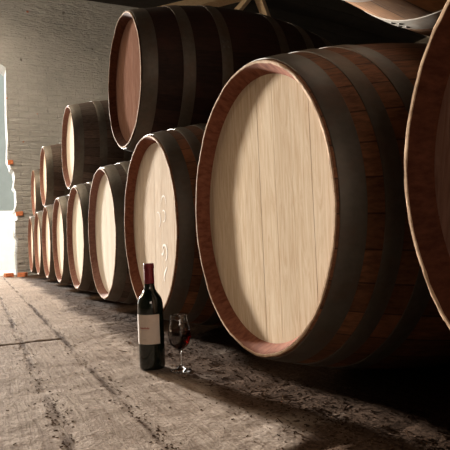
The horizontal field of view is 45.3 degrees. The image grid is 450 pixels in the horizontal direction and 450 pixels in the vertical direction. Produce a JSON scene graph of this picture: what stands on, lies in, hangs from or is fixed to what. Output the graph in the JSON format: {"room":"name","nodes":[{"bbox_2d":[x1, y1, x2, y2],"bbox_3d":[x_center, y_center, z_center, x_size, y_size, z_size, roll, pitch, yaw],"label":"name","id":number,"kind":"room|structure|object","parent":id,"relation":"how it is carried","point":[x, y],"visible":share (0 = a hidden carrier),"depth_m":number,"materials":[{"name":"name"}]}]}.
{"room":"wine cellar","nodes":[
{"label":"wine cellar","id":0,"kind":"room"},
{"bbox_2d":[0,0,136,274],"bbox_3d":[-1.665,-1.546,8.590,10.800,4.580,0.450,-2,-2,-25],"label":"wall","id":1,"kind":"structure","parent":0,"point":[55,54],"depth_m":7.91,"materials":[{"name":"brick"}]},
{"bbox_2d":[15,211,22,215],"bbox_3d":[-2.947,-0.160,7.720,0.103,0.068,0.100,-2,-2,-25],"label":"brick","id":2,"kind":"object","parent":1,"relation":"attached to","point":[20,213],"depth_m":7.68,"materials":[{"name":"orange brick"}]},
{"bbox_2d":[0,274,449,449],"bbox_3d":[0.837,0.417,3.248,10.800,0.021,12.250,-2,-2,-25],"label":"floor","id":3,"kind":"structure","parent":0,"point":[184,422],"depth_m":1.26,"materials":[{"name":"concrete"}]},
{"bbox_2d":[4,273,13,276],"bbox_3d":[-2.980,0.689,7.430,0.115,0.058,0.092,-1,-2,-42],"label":"brick","id":4,"kind":"object","parent":3,"relation":"on","point":[5,274],"visible":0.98,"depth_m":7.39,"materials":[{"name":"orange brick"}]},
{"bbox_2d":[17,272,27,276],"bbox_3d":[-2.777,0.678,7.392,0.116,0.058,0.091,-3,-2,4],"label":"brick","id":5,"kind":"object","parent":3,"relation":"on","point":[20,274],"visible":1,"depth_m":7.35,"materials":[{"name":"orange brick"}]},
{"bbox_2d":[28,216,36,272],"bbox_3d":[-1.840,0.210,6.709,1.102,0.844,0.823,-2,-2,-25],"label":"wine barrel","id":6,"kind":"object","parent":3,"relation":"on","point":[31,251],"visible":0.16,"depth_m":6.63,"materials":[{"name":"wood"}]},
{"bbox_2d":[31,169,43,215],"bbox_3d":[-2.015,-0.431,7.116,0.982,0.752,0.730,-2,-2,-25],"label":"wine barrel","id":7,"kind":"object","parent":6,"relation":"on","point":[36,200],"visible":0.22,"depth_m":6.73,"materials":[{"name":"wood"}]},
{"bbox_2d":[34,211,45,275],"bbox_3d":[-1.498,0.171,5.959,1.102,0.844,0.823,-2,-2,-25],"label":"wine barrel","id":8,"kind":"object","parent":3,"relation":"on","point":[38,216],"visible":0.19,"depth_m":5.85,"materials":[{"name":"wood"}]},
{"bbox_2d":[40,143,70,206],"bbox_3d":[-1.377,-0.507,5.595,0.982,0.752,0.730,-2,-2,-25],"label":"wine barrel","id":9,"kind":"object","parent":8,"relation":"on","point":[52,181],"visible":0.31,"depth_m":5.19,"materials":[{"name":"wood"}]},
{"bbox_2d":[42,204,56,279],"bbox_3d":[-1.156,0.133,5.209,1.102,0.845,0.823,-2,-2,-25],"label":"wine barrel","id":10,"kind":"object","parent":3,"relation":"on","point":[47,247],"visible":0.17,"depth_m":5.06,"materials":[{"name":"wood"}]},
{"bbox_2d":[52,195,73,285],"bbox_3d":[-0.814,0.094,4.459,1.102,0.845,0.823,-2,-2,-25],"label":"wine barrel","id":11,"kind":"object","parent":3,"relation":"on","point":[59,219],"visible":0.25,"depth_m":4.27,"materials":[{"name":"wood"}]},
{"bbox_2d":[67,181,97,292],"bbox_3d":[-0.472,0.056,3.709,1.102,0.844,0.823,-2,-2,-25],"label":"wine barrel","id":12,"kind":"object","parent":3,"relation":"on","point":[80,267],"visible":0.21,"depth_m":3.47,"materials":[{"name":"wood"}]},
{"bbox_2d":[62,100,132,188],"bbox_3d":[-0.693,-0.584,4.095,0.982,0.752,0.730,-2,-2,-25],"label":"wine barrel","id":13,"kind":"object","parent":12,"relation":"on","point":[89,144],"visible":0.34,"depth_m":3.69,"materials":[{"name":"wood"}]},
{"bbox_2d":[88,160,137,304],"bbox_3d":[-0.131,0.017,2.959,1.102,0.845,0.823,-2,-2,-25],"label":"wine barrel","id":14,"kind":"object","parent":3,"relation":"on","point":[107,247],"visible":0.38,"depth_m":2.68,"materials":[{"name":"wood"}]},
{"bbox_2d":[108,5,332,151],"bbox_3d":[-0.009,-0.661,2.595,0.982,0.752,0.730,-2,-2,-25],"label":"wine barrel","id":15,"kind":"object","parent":14,"relation":"on","point":[170,65],"visible":0.6,"depth_m":2.23,"materials":[{"name":"brown wood"}]},
{"bbox_2d":[137,263,164,370],"bbox_3d":[-0.215,0.261,1.556,0.074,0.301,0.074,-2,-2,-25],"label":"wine bottle","id":16,"kind":"object","parent":3,"relation":"on","point":[150,303],"visible":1,"depth_m":1.53,"materials":[{"name":"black glass"}]},
{"bbox_2d":[124,123,223,325],"bbox_3d":[0.211,-0.022,2.208,1.102,0.845,0.823,-2,-2,-25],"label":"wine barrel","id":17,"kind":"object","parent":3,"relation":"on","point":[160,192],"visible":0.3,"depth_m":1.87,"materials":[{"name":"wood"}]},
{"bbox_2d":[168,313,191,372],"bbox_3d":[-0.126,0.329,1.504,0.063,0.156,0.063,-2,-2,-25],"label":"wine glass","id":18,"kind":"object","parent":3,"relation":"on","point":[179,333],"visible":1,"depth_m":1.48,"materials":[{"name":"clear glass"}]},
{"bbox_2d":[0,280,449,449],"bbox_3d":[-1.156,0.504,3.346,1.252,0.027,6.012,-2,-2,-25],"label":"litter","id":19,"kind":"object","parent":3,"relation":"on","point":[282,398],"visible":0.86,"depth_m":1.17,"materials":[{"name":"brown soil"}]},
{"bbox_2d":[195,43,449,368],"bbox_3d":[0.553,-0.060,1.458,1.102,0.844,0.823,-2,-2,-25],"label":"wine barrel","id":20,"kind":"object","parent":3,"relation":"on","point":[308,255],"visible":0.89,"depth_m":1.08,"materials":[{"name":"brown wood"}]},
{"bbox_2d":[344,0,446,37],"bbox_3d":[0.675,-0.733,1.095,0.982,0.742,0.730,-2,-2,-25],"label":"wine barrel","id":21,"kind":"object","parent":20,"relation":"on","point":[419,16],"visible":0.84,"depth_m":1.01,"materials":[{"name":"wood"}]},
{"bbox_2d":[404,0,449,328],"bbox_3d":[0.895,-0.097,0.708,1.102,0.841,0.823,-2,-2,-25],"label":"wine barrel","id":22,"kind":"object","parent":3,"relation":"on","point":[427,140],"visible":1,"depth_m":0.76,"materials":[{"name":"wood"}]},
{"bbox_2d":[87,0,425,45],"bbox_3d":[0.684,-3.748,3.310,10.800,0.880,12.100,-2,-2,-25],"label":"ceiling","id":23,"kind":"structure","parent":0,"point":[339,22],"depth_m":8.98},
{"bbox_2d":[158,0,270,16],"bbox_3d":[0.445,-1.567,8.167,3.500,4.314,0.275,-2,-2,-25],"label":"brace","id":24,"kind":"object","parent":23,"relation":"attached to","point":[262,7],"visible":0.01,"depth_m":8.03,"materials":[{"name":"brown wood"}]},
{"bbox_2d":[415,37,429,43],"bbox_3d":[5.623,-1.973,5.255,0.300,4.580,11.710,-2,-2,-25],"label":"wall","id":25,"kind":"structure","parent":0,"point":[425,40],"depth_m":9.45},
{"label":"outside","id":26,"kind":"structure","parent":0,"visible":0},
{"bbox_2d":[0,269,15,275],"bbox_3d":[-14.610,1.562,20.023,70.000,0.170,31.350,-2,-2,-25],"label":"ground","id":27,"kind":"structure","parent":26,"point":[2,272],"depth_m":9.67,"materials":[{"name":"white"}]},
{"bbox_2d":[0,74,14,210],"bbox_3d":[-2.717,-2.549,15.395,8.400,7.200,0.600,-2,-2,-25],"label":"facade","id":28,"kind":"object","parent":27,"relation":"on","point":[6,180],"depth_m":13.71,"materials":[{"name":"grey paint"}]},
{"bbox_2d":[0,211,15,269],"bbox_3d":[-2.087,0.265,11.797,6.400,1.200,0.500,-2,-2,-25],"label":"wall","id":29,"kind":"structure","parent":27,"relation":"on","point":[7,241],"depth_m":10.53,"materials":[{"name":"white paint"}]}
]}

